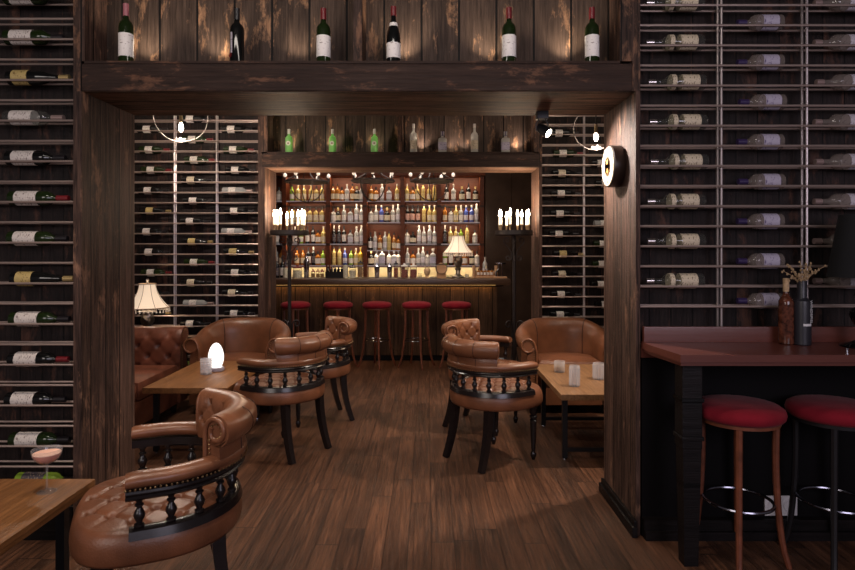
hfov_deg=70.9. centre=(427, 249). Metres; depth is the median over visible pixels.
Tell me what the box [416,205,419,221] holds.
liquor bottle
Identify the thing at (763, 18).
bottle
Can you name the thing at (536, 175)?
trim
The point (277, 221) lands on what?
candle
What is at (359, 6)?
trim
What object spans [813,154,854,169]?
bottle
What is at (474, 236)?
liquor bottle
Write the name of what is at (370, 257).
liquor bottle
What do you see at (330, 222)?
light
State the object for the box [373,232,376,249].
liquor bottle
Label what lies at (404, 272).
glass jar
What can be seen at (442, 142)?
bottle
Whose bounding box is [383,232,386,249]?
liquor bottle
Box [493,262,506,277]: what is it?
press
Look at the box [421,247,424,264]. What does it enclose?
liquor bottle
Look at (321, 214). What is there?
liquor bottle
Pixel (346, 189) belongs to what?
liquor bottle
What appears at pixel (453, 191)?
liquor bottle
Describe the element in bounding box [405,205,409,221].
liquor bottle
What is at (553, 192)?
wine bottle
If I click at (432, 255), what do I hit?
liquor bottle
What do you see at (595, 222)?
wine bottle
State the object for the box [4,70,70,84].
wine bottle
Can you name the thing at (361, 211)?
liquor bottle
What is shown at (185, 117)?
wine bottle
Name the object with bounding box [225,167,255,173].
wine bottle
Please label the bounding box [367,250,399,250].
light
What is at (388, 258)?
liquor bottle
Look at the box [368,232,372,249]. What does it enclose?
liquor bottle
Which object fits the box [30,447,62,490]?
cocktail glass
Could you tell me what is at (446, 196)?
liquor bottle
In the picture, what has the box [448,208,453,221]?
liquor bottle
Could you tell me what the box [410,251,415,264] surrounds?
liquor bottle
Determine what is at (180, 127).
pendant
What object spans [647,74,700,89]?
bottle
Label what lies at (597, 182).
wine bottle
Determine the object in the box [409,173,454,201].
ring chandelier
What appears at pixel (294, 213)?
liquor bottle
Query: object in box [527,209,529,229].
candle
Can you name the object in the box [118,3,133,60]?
wine bottle
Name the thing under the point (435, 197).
liquor bottle
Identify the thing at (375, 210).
liquor bottle
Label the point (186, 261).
wine bottle
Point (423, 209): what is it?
liquor bottle
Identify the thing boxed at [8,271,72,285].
wine bottle
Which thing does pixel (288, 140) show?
bottle
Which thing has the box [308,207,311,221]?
liquor bottle
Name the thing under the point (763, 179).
bottle
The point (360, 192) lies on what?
liquor bottle
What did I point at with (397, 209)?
liquor bottle
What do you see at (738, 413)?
bar stool
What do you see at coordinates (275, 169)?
trim
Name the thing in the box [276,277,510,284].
countertop
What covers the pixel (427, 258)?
liquor bottle
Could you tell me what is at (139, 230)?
wine bottle
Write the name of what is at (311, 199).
liquor bottle
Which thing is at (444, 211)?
liquor bottle
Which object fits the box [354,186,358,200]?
liquor bottle
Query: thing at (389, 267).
cocktail shaker
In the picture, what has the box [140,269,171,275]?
wine bottle
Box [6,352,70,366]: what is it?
wine bottle
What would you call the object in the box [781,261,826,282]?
bunch
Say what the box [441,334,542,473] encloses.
chair
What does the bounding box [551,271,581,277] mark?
wine bottle
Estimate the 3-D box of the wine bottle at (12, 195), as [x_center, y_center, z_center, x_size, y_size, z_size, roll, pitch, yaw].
[-2.083,-0.278,3.225,0.311,0.080,0.080,0,0,0]
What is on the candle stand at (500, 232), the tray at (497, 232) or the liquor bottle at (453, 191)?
the tray at (497, 232)
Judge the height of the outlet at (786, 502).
0.060 m
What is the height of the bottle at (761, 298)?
0.084 m
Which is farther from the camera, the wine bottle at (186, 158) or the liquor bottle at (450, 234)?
the liquor bottle at (450, 234)
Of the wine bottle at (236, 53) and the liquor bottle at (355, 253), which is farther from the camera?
the liquor bottle at (355, 253)
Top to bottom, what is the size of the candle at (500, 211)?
0.257 m
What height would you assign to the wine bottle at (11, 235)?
0.079 m
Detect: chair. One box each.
[69,387,256,569]
[233,330,332,464]
[290,316,356,427]
[441,318,522,435]
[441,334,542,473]
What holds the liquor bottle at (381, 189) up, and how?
on the shelving
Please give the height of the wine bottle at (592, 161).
0.074 m
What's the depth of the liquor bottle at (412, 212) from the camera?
9.44 m
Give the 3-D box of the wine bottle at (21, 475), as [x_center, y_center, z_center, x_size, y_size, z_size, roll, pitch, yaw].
[-2.045,1.235,3.225,0.311,0.079,0.079,0,0,0]
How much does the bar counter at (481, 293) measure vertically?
1.115 m
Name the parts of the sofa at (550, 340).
panel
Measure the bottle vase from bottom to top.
0.325 m
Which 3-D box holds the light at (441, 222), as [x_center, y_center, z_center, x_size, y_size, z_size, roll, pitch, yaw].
[0.517,-0.428,9.401,0.604,0.017,0.006,0,0,0]
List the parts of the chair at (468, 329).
leg, backrest, leg, seat, leg, arm rail, leg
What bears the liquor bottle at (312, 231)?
on the shelving
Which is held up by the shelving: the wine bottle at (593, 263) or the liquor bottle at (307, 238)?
the liquor bottle at (307, 238)
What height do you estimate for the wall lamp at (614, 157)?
0.238 m
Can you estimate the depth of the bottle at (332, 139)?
6.19 m
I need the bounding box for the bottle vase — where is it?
[793,280,812,345]
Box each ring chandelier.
[283,173,329,202]
[351,173,394,201]
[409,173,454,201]
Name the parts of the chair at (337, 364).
leg, seat, rail, leg, arm rail, backrest, leg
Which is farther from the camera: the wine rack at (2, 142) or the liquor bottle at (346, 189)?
the liquor bottle at (346, 189)
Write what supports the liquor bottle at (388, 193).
on the shelving
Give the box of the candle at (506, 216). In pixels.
[505,211,507,229]
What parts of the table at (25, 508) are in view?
leg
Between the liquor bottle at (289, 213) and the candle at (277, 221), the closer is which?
the candle at (277, 221)
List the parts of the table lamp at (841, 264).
lamp shade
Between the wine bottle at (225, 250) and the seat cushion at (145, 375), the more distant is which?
the wine bottle at (225, 250)
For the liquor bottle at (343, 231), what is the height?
0.280 m
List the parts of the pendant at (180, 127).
bulb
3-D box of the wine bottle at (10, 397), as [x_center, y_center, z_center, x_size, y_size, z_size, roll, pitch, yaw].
[-2.099,0.802,3.225,0.311,0.080,0.080,0,0,0]
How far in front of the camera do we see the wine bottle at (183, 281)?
6.21 m
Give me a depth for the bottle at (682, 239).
3.20 m
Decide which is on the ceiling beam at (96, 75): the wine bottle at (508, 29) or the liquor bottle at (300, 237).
the wine bottle at (508, 29)
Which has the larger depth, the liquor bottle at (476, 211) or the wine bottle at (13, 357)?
the liquor bottle at (476, 211)
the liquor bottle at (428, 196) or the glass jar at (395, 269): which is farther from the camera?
the liquor bottle at (428, 196)
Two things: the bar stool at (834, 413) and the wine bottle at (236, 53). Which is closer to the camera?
the bar stool at (834, 413)
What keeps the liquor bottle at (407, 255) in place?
on the shelving
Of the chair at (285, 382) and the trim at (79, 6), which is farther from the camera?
the chair at (285, 382)
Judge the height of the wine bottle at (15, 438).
0.080 m
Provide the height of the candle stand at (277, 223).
1.935 m
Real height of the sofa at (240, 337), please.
0.819 m
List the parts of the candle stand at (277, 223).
stem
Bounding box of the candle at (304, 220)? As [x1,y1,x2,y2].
[303,211,305,224]
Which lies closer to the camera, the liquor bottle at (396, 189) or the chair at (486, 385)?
the chair at (486, 385)
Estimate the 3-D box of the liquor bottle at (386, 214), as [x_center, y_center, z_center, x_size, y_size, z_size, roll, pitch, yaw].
[-0.638,-0.553,9.460,0.087,0.230,0.087,0,0,9]
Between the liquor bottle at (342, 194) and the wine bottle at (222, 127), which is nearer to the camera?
the wine bottle at (222, 127)
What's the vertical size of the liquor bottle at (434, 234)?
0.270 m
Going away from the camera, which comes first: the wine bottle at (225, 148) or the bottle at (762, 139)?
the bottle at (762, 139)
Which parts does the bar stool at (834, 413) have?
leg, seat, leg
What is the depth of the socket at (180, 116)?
4.99 m
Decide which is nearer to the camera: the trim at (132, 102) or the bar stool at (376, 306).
the trim at (132, 102)
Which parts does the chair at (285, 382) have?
seat, arm rail, nailhead trim, rail, leg, backrest, leg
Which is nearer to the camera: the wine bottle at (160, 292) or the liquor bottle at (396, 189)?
the wine bottle at (160, 292)
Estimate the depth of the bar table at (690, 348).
2.84 m
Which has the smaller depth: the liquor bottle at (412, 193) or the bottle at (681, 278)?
the bottle at (681, 278)
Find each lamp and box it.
[135,278,170,325]
[208,343,223,371]
[443,232,472,277]
[602,145,625,186]
[826,214,854,348]
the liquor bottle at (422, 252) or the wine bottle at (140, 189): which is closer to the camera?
the wine bottle at (140, 189)
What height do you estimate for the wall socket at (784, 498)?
0.104 m
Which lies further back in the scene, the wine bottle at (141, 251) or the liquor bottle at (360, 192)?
the liquor bottle at (360, 192)
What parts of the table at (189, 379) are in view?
leg, leg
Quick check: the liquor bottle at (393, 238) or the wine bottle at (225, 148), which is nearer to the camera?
the wine bottle at (225, 148)
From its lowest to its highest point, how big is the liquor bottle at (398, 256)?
0.220 m
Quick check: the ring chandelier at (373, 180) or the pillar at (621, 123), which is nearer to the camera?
the pillar at (621, 123)
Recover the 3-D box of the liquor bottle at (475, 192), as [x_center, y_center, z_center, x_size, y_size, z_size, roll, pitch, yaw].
[0.758,-0.887,9.477,0.087,0.230,0.087,0,0,-14]
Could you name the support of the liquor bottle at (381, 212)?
on the shelving
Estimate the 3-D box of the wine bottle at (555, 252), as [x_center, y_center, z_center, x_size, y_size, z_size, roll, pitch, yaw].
[1.460,0.042,6.240,0.310,0.076,0.076,0,0,0]
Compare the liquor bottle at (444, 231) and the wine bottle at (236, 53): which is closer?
the wine bottle at (236, 53)
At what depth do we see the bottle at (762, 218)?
3.20 m
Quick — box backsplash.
[642,326,854,341]
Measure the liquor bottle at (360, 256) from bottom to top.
0.280 m
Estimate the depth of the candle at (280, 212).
6.15 m
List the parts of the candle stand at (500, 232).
stem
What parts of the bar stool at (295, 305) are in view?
leg, seat, leg, leg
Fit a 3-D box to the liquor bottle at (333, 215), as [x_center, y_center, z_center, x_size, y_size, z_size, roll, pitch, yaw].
[-1.483,-0.548,9.463,0.081,0.220,0.081,0,0,8]
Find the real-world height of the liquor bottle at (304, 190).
0.270 m
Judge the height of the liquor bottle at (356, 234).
0.270 m
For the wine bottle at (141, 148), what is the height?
0.074 m
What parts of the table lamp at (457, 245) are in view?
lamp shade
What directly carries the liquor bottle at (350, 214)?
on the shelving
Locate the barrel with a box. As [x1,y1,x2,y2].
[436,263,446,277]
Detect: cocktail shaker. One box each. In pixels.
[303,256,309,277]
[374,263,379,277]
[387,263,391,277]
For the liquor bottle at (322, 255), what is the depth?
9.45 m
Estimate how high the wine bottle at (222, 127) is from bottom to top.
0.074 m
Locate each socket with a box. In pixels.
[179,115,182,122]
[594,124,597,133]
[764,495,796,515]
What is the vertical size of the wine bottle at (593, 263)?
0.074 m
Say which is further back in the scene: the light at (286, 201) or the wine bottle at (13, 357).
the light at (286, 201)
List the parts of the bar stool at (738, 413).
leg, leg, leg, seat, leg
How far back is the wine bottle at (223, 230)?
6.21 m
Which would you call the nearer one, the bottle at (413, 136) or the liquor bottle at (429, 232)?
the bottle at (413, 136)
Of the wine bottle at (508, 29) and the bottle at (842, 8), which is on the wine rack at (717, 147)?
the bottle at (842, 8)
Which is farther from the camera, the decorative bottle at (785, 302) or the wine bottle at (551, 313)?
the wine bottle at (551, 313)
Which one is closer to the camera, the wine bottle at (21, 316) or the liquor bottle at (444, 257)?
the wine bottle at (21, 316)
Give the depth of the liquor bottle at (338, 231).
9.45 m
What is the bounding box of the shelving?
[276,173,484,276]
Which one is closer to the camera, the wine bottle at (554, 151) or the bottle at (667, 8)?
the bottle at (667, 8)
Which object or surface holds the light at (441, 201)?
attached to the shelving
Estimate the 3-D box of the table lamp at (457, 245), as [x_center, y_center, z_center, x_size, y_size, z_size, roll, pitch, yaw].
[0.421,0.068,8.300,0.420,0.635,0.419,0,0,0]
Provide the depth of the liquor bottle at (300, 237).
9.43 m
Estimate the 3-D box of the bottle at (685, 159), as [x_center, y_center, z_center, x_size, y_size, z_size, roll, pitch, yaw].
[1.346,-0.474,3.225,0.301,0.083,0.083,0,0,0]
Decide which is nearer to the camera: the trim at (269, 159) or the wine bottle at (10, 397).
the wine bottle at (10, 397)
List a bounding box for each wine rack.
[0,3,72,467]
[135,115,257,357]
[542,115,603,327]
[640,0,854,325]
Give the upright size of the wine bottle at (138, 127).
0.074 m
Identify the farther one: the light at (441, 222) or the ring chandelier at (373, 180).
the light at (441, 222)
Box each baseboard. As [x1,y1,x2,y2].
[23,504,72,539]
[642,517,854,540]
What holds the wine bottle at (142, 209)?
attached to the wine rack at (175, 121)
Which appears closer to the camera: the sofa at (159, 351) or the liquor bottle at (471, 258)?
the sofa at (159, 351)
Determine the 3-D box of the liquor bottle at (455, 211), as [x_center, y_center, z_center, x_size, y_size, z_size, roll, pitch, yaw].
[0.449,-0.573,9.461,0.072,0.270,0.072,0,0,0]
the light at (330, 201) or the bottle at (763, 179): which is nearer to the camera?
the bottle at (763, 179)
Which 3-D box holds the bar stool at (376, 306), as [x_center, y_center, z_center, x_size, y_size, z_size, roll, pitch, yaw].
[-0.650,1.083,7.720,0.379,0.844,0.379,0,0,33]
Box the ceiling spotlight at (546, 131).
[535,111,552,137]
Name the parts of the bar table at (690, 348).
leg, leg moulding, leg moulding, edge moulding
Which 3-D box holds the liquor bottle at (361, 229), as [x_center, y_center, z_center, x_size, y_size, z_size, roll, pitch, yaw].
[-1.041,-0.245,9.467,0.066,0.290,0.066,0,0,2]
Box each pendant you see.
[153,115,208,141]
[573,115,603,149]
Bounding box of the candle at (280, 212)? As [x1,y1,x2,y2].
[279,207,281,223]
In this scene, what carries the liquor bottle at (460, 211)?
on the shelving
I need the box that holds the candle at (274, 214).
[273,209,275,224]
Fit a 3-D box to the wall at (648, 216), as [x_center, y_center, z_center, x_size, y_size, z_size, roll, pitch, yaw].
[2.859,-0.150,3.360,3.482,3.300,0.080,0,0,0]
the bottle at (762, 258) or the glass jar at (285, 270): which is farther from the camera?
the glass jar at (285, 270)
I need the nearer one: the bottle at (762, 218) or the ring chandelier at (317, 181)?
the bottle at (762, 218)
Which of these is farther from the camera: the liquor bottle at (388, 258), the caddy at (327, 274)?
the liquor bottle at (388, 258)
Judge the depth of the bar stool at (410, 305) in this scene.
7.65 m
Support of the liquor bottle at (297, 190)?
on the shelving
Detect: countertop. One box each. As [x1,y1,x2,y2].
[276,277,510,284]
[641,341,854,362]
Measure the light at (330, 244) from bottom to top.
0.017 m
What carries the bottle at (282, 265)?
on the bar counter at (481, 293)
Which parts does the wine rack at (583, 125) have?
rod, rod, rod, rod, rod, rod, rod, rod, rod, rod, rod, rod, rod, rod, rod, rod, rod, rod, rod, rod, rod, rod, rod, rod, rod, rod, rod, rod, rod, rod, rod, rod, rod, post, post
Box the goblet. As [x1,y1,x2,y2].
[424,266,429,277]
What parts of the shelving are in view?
shelf, shelf, shelf, cornice, shelf, shelf, shelf, shelf, shelf, shelf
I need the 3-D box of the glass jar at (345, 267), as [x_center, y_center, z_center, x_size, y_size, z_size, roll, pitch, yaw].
[-1.123,0.265,8.220,0.075,0.240,0.076,0,0,0]
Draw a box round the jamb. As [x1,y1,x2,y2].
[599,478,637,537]
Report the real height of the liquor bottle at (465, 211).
0.270 m
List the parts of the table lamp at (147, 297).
stem, lamp shade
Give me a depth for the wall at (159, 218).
6.33 m
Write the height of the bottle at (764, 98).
0.084 m
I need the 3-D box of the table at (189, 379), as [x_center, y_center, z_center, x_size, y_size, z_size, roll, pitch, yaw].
[-1.760,1.250,4.885,0.620,0.500,1.070,0,0,0]
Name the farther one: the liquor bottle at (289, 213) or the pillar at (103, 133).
the liquor bottle at (289, 213)
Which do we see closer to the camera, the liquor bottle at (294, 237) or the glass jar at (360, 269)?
the glass jar at (360, 269)
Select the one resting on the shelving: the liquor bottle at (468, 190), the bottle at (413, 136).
the liquor bottle at (468, 190)
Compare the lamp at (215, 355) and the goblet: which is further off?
the goblet
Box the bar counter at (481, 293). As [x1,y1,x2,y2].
[276,277,510,360]
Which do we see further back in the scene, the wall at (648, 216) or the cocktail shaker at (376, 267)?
the cocktail shaker at (376, 267)
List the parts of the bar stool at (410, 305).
leg, leg, seat, leg, leg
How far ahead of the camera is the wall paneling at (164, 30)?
3.37 m
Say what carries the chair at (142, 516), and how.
on the floor
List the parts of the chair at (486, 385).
leg, backrest, leg, nailhead trim, rail, arm rail, leg, seat, leg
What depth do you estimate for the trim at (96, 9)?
3.27 m
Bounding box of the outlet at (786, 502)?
[784,500,788,510]
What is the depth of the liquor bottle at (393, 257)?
9.42 m
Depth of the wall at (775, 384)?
3.15 m
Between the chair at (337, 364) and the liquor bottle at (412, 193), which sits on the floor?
the chair at (337, 364)
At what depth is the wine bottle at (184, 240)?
6.21 m
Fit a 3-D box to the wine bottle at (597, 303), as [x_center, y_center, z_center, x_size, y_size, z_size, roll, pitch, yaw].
[1.897,0.569,6.240,0.310,0.074,0.074,0,0,0]
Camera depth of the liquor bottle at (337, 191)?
9.43 m
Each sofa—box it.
[135,326,187,425]
[183,317,290,412]
[515,317,603,412]
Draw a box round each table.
[0,479,94,569]
[142,361,259,452]
[536,364,603,459]
[640,326,854,566]
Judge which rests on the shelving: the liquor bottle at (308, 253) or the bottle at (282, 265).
the liquor bottle at (308, 253)
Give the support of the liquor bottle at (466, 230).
on the shelving
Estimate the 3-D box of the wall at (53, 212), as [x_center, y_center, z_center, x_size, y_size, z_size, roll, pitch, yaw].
[-3.231,-0.150,3.360,2.738,3.300,0.080,0,0,0]
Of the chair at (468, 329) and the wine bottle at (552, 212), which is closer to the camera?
the chair at (468, 329)
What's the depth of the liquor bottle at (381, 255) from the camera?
9.41 m
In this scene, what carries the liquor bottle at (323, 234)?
on the shelving
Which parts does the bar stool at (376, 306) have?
leg, leg, seat, leg, leg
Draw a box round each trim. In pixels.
[73,0,86,91]
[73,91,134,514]
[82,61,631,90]
[83,91,633,114]
[87,0,624,63]
[258,115,267,166]
[258,167,275,317]
[262,152,538,166]
[265,115,536,152]
[266,167,537,172]
[353,0,365,60]
[398,115,402,151]
[531,167,541,318]
[533,115,541,166]
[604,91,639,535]
[618,0,639,91]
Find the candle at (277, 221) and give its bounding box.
[276,210,278,224]
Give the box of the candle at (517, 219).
[516,210,518,229]
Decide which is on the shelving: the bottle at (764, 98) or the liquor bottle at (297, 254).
the liquor bottle at (297, 254)
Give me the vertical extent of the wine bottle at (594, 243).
0.074 m
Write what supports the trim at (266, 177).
attached to the wall at (159, 218)
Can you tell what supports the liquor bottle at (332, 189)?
on the shelving
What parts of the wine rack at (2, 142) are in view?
rod, rod, rod, rod, rod, rod, rod, rod, rod, rod, rod, rod, rod, rod, rod, rod, rod, rod, rod, rod, rod, rod, rod, rod, rod, rod, rod, rod, rod, rod, rod, rod, rod, rod, rod, rod, rod, rod, rod, rod, rod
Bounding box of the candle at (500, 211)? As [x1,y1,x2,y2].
[500,211,501,229]
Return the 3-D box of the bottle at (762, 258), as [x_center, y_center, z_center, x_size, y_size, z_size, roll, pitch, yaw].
[1.782,0.059,3.225,0.236,0.084,0.084,0,0,0]
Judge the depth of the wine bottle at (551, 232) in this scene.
6.21 m
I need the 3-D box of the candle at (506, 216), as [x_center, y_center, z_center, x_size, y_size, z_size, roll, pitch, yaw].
[0.849,-0.292,6.443,0.034,0.249,0.036,0,0,0]
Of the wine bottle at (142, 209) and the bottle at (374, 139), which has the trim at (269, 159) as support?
the bottle at (374, 139)
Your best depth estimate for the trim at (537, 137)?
6.15 m
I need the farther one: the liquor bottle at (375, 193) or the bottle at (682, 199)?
the liquor bottle at (375, 193)
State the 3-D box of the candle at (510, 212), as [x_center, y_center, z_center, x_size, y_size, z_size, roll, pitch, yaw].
[0.849,-0.302,6.157,0.034,0.269,0.036,0,0,0]
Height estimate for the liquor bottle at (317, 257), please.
0.220 m
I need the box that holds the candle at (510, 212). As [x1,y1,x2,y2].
[509,208,511,229]
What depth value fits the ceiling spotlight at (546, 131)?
3.59 m
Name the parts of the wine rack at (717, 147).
post, post, rod, rod, rod, rod, rod, rod, rod, rod, rod, rod, rod, rod, rod, rod, rod, rod, rod, rod, rod, rod, rod, rod, rod, rod, rod, rod, rod, rod, rod, rod, post, post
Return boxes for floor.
[0,347,854,569]
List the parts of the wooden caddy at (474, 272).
post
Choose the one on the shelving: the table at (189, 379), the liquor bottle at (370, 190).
the liquor bottle at (370, 190)
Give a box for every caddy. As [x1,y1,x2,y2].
[325,272,342,277]
[472,266,497,277]
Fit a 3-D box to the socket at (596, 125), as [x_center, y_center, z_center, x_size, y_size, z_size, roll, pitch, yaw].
[1.376,-0.988,4.900,0.027,0.072,0.028,0,0,0]
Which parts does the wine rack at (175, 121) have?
rod, post, post, rod, rod, rod, rod, rod, rod, rod, rod, rod, rod, rod, rod, rod, rod, rod, rod, rod, rod, rod, rod, rod, rod, rod, rod, rod, rod, rod, rod, rod, rod, rod, post, post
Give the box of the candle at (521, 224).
[520,210,522,229]
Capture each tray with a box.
[270,230,308,235]
[495,230,532,235]
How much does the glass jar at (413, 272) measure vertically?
0.202 m
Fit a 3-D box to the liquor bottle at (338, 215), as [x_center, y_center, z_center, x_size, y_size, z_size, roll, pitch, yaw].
[-1.414,-0.553,9.481,0.087,0.230,0.087,0,0,-10]
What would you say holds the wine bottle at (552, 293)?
attached to the wine rack at (583, 125)
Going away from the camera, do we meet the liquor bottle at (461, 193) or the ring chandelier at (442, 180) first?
the ring chandelier at (442, 180)
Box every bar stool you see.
[280,301,309,336]
[323,301,357,365]
[357,301,396,369]
[397,301,434,369]
[439,301,470,367]
[699,394,791,569]
[784,394,854,569]
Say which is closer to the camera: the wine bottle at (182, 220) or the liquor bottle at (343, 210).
the wine bottle at (182, 220)
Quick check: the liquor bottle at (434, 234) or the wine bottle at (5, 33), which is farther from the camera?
the liquor bottle at (434, 234)
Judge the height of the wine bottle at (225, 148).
0.074 m
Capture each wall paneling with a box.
[107,0,625,63]
[264,115,537,152]
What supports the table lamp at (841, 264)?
on the bar table at (690, 348)
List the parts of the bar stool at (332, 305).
seat, leg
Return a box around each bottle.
[1,30,64,44]
[2,0,62,4]
[2,110,65,125]
[3,151,67,165]
[3,392,67,403]
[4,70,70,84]
[5,231,69,245]
[6,191,70,205]
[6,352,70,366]
[7,311,71,325]
[7,432,71,444]
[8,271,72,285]
[14,472,72,478]
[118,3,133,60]
[136,126,167,132]
[136,228,167,234]
[137,187,168,193]
[138,146,169,153]
[138,249,169,255]
[139,207,170,214]
[139,310,170,314]
[140,167,171,173]
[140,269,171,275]
[157,289,168,294]
[180,218,210,224]
[180,320,210,327]
[181,177,211,183]
[181,279,211,283]
[182,136,212,142]
[182,238,212,242]
[183,115,210,122]
[183,197,213,204]
[183,300,213,306]
[184,156,214,163]
[184,259,214,265]
[221,126,251,132]
[221,228,251,234]
[222,187,252,193]
[222,289,252,296]
[223,146,253,153]
[223,248,253,255]
[224,208,254,214]
[224,310,254,314]
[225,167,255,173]
[225,269,255,275]
[229,8,243,60]
[276,187,281,200]
[276,257,279,277]
[279,248,281,264]
[280,257,284,277]
[285,129,292,151]
[287,207,290,221]
[290,184,293,200]
[291,207,295,221]
[293,227,296,243]
[295,248,298,264]
[296,185,299,200]
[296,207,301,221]
[299,227,302,243]
[301,248,304,264]
[302,185,305,200]
[305,226,309,243]
[306,247,310,264]
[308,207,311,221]
[309,185,312,200]
[311,226,314,243]
[311,247,315,264]
[314,186,318,200]
[314,207,317,221]
[315,230,320,243]
[315,251,320,264]
[316,8,330,60]
[319,207,324,221]
[320,185,323,200]
[321,227,325,243]
[321,249,324,264]
[329,129,335,151]
[331,184,334,200]
[331,208,335,221]
[332,225,335,243]
[332,247,335,264]
[335,184,339,200]
[336,208,340,221]
[337,225,340,243]
[337,247,341,264]
[340,187,344,200]
[342,205,345,221]
[342,226,345,243]
[343,248,346,264]
[345,184,348,200]
[348,208,352,221]
[348,230,352,243]
[349,249,352,264]
[350,184,354,200]
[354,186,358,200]
[354,204,358,221]
[354,226,358,243]
[354,248,357,264]
[358,247,362,264]
[359,189,362,200]
[359,205,362,221]
[359,225,362,243]
[368,208,373,221]
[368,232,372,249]
[368,251,373,264]
[369,184,372,200]
[371,129,377,151]
[373,187,378,200]
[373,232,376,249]
[374,205,377,221]
[374,251,378,264]
[378,233,381,249]
[379,205,383,221]
[379,249,384,264]
[380,184,383,200]
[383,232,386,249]
[384,208,389,221]
[386,6,400,60]
[386,187,391,200]
[386,251,390,264]
[387,232,390,249]
[391,205,394,221]
[391,251,396,264]
[392,233,395,249]
[395,184,398,200]
[396,204,399,221]
[396,236,399,249]
[397,251,399,264]
[405,184,408,200]
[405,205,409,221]
[405,230,409,243]
[405,248,409,264]
[410,124,416,151]
[410,187,414,200]
[410,205,414,221]
[410,232,415,243]
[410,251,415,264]
[415,184,419,200]
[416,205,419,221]
[416,248,420,264]
[417,225,420,243]
[421,184,424,200]
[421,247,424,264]
[422,204,425,221]
[422,227,425,243]
[425,251,429,264]
[427,184,430,200]
[427,205,431,221]
[427,225,431,243]
[430,249,435,264]
[432,187,436,199]
[432,205,436,221]
[432,226,436,243]
[438,131,446,151]
[443,205,446,221]
[443,225,446,243]
[443,249,446,264]
[444,183,448,200]
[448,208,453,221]
[448,227,452,243]
[449,253,452,264]
[451,184,455,200]
[454,205,457,221]
[459,186,464,200]
[459,205,462,221]
[462,253,466,264]
[464,205,467,221]
[465,225,468,243]
[466,183,470,200]
[469,205,473,221]
[469,250,474,264]
[471,124,477,151]
[472,230,477,243]
[473,186,477,200]
[474,204,478,221]
[474,251,479,264]
[483,257,486,270]
[501,131,509,151]
[502,7,515,60]
[548,230,578,237]
[549,210,579,217]
[549,311,579,316]
[550,129,578,136]
[550,190,580,196]
[550,291,580,295]
[551,170,581,176]
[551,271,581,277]
[552,150,582,156]
[552,250,582,257]
[585,7,598,60]
[590,160,601,166]
[590,281,603,287]
[591,261,603,267]
[592,241,603,247]
[593,220,603,227]
[594,180,603,186]
[594,301,603,305]
[645,0,698,10]
[645,35,698,50]
[645,273,701,288]
[646,194,699,208]
[646,233,699,248]
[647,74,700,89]
[648,114,701,129]
[649,154,706,169]
[736,14,781,30]
[736,54,779,70]
[736,134,783,149]
[736,213,782,228]
[736,253,779,268]
[736,293,779,308]
[737,174,784,189]
[738,94,781,109]
[778,278,793,344]
[812,0,854,11]
[812,34,854,50]
[812,114,854,129]
[812,193,854,209]
[812,236,829,244]
[812,277,854,288]
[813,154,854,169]
[814,74,854,90]
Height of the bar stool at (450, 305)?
0.844 m
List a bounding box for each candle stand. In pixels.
[270,207,308,336]
[495,208,532,360]
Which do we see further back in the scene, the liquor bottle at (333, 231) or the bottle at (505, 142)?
the liquor bottle at (333, 231)
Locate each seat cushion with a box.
[135,365,177,399]
[205,352,264,376]
[538,352,601,384]
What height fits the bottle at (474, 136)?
0.301 m
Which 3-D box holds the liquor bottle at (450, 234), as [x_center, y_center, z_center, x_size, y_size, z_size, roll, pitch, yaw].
[0.363,-0.235,9.473,0.072,0.270,0.072,0,0,0]
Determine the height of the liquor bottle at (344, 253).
0.270 m
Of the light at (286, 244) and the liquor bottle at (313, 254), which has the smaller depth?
the light at (286, 244)
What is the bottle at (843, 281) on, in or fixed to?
on the wine rack at (717, 147)
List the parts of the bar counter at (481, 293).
moulding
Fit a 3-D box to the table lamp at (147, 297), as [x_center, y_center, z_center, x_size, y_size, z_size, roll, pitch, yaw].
[-2.782,0.598,5.960,0.420,0.635,0.419,0,0,0]
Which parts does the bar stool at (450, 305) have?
leg, seat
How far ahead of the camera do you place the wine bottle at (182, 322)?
6.21 m
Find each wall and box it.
[0,0,72,478]
[135,115,263,360]
[484,173,530,346]
[538,117,603,325]
[626,0,854,342]
[640,357,854,534]
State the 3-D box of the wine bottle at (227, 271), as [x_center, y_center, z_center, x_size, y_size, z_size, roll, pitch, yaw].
[-1.941,0.235,6.240,0.310,0.074,0.074,0,0,0]
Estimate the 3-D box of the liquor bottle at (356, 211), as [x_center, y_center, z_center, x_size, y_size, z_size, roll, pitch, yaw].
[-1.122,-0.583,9.479,0.066,0.290,0.066,0,0,-5]
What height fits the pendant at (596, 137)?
0.987 m
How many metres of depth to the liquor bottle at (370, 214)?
9.43 m
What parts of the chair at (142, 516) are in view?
seat, arm rail, rail, nailhead trim, nailhead trim, leg, backrest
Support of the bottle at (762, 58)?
on the wine rack at (717, 147)
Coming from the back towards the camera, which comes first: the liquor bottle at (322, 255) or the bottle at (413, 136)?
the liquor bottle at (322, 255)
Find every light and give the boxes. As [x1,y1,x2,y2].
[286,201,325,201]
[286,244,325,244]
[330,201,362,201]
[330,222,362,222]
[330,244,362,244]
[367,222,399,222]
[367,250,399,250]
[405,222,436,222]
[405,244,436,244]
[441,201,479,201]
[441,222,479,222]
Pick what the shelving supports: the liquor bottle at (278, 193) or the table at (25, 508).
the liquor bottle at (278, 193)
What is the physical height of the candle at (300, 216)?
0.240 m
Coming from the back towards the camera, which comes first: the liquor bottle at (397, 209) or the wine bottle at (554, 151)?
the liquor bottle at (397, 209)
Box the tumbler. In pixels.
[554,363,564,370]
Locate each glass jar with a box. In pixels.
[283,261,287,277]
[293,265,301,277]
[343,265,347,277]
[349,265,355,277]
[358,260,362,277]
[394,261,397,277]
[401,263,407,277]
[410,263,416,277]
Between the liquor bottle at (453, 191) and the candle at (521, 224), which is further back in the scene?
the liquor bottle at (453, 191)

